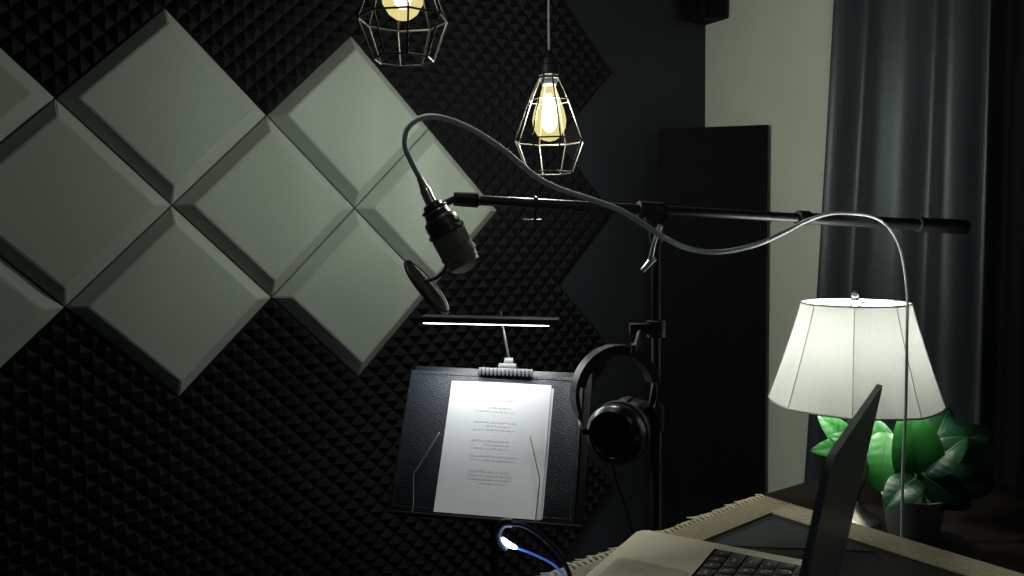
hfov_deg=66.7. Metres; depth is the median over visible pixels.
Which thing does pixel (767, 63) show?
wall
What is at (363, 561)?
tile
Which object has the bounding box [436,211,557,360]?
tile
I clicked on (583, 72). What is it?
tile
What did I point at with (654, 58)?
wall
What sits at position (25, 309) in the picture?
acoustic panel
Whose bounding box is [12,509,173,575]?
tile
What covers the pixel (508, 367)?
light
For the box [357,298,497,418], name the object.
tile
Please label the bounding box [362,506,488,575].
tile
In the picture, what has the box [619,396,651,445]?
ear cup
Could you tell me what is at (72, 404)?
tile
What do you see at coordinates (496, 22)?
tile
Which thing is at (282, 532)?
tile
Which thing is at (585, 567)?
table runner
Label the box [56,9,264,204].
acoustic panel
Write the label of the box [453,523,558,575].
tile
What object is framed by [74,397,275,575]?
tile
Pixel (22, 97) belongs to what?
acoustic panel
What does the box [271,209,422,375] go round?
acoustic panel
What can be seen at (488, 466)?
page
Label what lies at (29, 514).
tile
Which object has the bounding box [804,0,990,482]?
curtain
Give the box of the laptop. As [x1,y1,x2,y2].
[585,384,881,575]
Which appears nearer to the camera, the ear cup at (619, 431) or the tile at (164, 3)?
the ear cup at (619, 431)
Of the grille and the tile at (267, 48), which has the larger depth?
the tile at (267, 48)
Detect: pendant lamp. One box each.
[357,0,447,66]
[514,0,583,175]
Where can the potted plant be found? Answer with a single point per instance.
(947, 464)
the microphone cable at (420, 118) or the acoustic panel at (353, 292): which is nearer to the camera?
the microphone cable at (420, 118)
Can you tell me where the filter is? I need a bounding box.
[404,260,449,313]
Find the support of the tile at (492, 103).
attached to the wall at (654, 58)
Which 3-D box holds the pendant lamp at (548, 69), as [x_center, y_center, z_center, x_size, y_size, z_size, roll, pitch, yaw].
[0.073,-0.792,1.596,0.142,1.107,0.142,0,3,8]
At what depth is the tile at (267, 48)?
1.82 m
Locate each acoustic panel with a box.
[0,48,53,142]
[0,99,170,305]
[0,257,63,367]
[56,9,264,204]
[65,206,270,395]
[171,116,352,296]
[266,36,427,207]
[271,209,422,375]
[353,129,495,283]
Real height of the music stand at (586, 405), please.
0.884 m
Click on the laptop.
(646, 552)
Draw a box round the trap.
[681,0,728,24]
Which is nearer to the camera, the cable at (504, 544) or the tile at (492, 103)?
the cable at (504, 544)
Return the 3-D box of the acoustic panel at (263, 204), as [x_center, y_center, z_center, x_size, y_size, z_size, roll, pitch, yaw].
[-0.574,-0.193,1.844,0.428,0.428,0.048,-3,4,-34]
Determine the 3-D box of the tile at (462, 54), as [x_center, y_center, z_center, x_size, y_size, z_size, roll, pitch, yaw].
[-0.225,-0.641,2.065,0.429,0.429,0.034,-3,4,-34]
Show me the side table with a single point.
(991, 531)
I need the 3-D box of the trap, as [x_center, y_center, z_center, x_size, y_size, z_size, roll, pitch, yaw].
[0.639,-1.147,2.573,0.132,0.500,0.114,-3,4,-34]
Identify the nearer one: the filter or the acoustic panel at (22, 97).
the filter
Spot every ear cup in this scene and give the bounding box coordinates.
[587,400,650,464]
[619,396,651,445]
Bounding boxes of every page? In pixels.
[433,381,551,519]
[540,388,553,518]
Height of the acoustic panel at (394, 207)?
0.428 m
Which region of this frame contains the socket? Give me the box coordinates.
[538,50,559,85]
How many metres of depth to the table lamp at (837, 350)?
1.41 m
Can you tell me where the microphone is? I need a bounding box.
[417,176,477,273]
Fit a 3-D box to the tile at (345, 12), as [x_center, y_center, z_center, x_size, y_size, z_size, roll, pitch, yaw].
[-0.406,-0.847,1.932,0.429,0.429,0.034,-3,4,-34]
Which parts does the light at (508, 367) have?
stem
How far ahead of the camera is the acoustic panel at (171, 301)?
1.71 m
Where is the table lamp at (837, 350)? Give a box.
[768,290,946,531]
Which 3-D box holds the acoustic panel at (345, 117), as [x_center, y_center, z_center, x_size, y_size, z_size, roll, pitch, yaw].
[-0.397,-0.417,1.952,0.428,0.428,0.048,-3,4,-34]
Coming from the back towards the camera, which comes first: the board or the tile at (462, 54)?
the board
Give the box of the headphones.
[570,344,660,534]
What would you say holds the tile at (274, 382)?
attached to the wall at (654, 58)
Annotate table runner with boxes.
[567,547,617,575]
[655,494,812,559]
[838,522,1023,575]
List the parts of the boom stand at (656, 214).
clutch lever, boom arm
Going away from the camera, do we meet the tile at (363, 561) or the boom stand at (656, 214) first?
the boom stand at (656, 214)
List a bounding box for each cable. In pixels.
[402,113,908,537]
[493,518,571,575]
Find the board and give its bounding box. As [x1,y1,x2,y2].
[658,125,767,529]
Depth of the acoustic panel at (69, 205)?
1.59 m
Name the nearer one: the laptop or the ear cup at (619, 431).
the laptop
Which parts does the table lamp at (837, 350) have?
lamp shade, shade trim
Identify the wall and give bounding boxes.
[0,0,705,575]
[705,0,833,493]
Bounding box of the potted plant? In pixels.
[811,407,998,545]
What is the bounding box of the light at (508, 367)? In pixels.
[419,311,559,376]
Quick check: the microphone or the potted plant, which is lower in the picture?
the potted plant
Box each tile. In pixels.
[0,0,163,98]
[0,307,177,508]
[0,461,72,575]
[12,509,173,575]
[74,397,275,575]
[157,0,173,7]
[165,0,349,114]
[178,298,356,473]
[192,475,360,575]
[277,377,402,540]
[321,0,386,34]
[335,541,404,575]
[349,0,494,127]
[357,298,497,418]
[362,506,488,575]
[428,57,555,209]
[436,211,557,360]
[453,0,546,55]
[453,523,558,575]
[495,0,610,138]
[496,139,611,282]
[499,284,607,374]
[522,456,611,561]
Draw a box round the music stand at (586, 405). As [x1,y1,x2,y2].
[388,366,592,575]
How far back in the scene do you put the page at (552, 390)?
1.51 m
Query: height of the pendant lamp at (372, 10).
0.942 m
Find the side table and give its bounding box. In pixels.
[733,477,1023,573]
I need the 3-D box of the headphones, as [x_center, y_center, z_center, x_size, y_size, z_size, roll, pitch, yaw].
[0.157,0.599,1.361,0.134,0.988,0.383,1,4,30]
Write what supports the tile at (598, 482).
attached to the wall at (654, 58)
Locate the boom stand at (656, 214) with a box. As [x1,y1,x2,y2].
[453,192,970,530]
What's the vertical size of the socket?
0.070 m
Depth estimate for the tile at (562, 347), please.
2.34 m
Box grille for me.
[432,226,477,273]
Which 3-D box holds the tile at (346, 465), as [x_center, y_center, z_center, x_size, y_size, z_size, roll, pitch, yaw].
[-0.393,0.444,2.009,0.429,0.429,0.034,-3,4,-34]
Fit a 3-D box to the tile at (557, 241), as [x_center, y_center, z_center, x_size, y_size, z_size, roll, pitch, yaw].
[0.137,-0.229,2.331,0.429,0.429,0.034,-3,4,-34]
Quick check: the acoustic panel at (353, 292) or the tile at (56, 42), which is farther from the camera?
the acoustic panel at (353, 292)

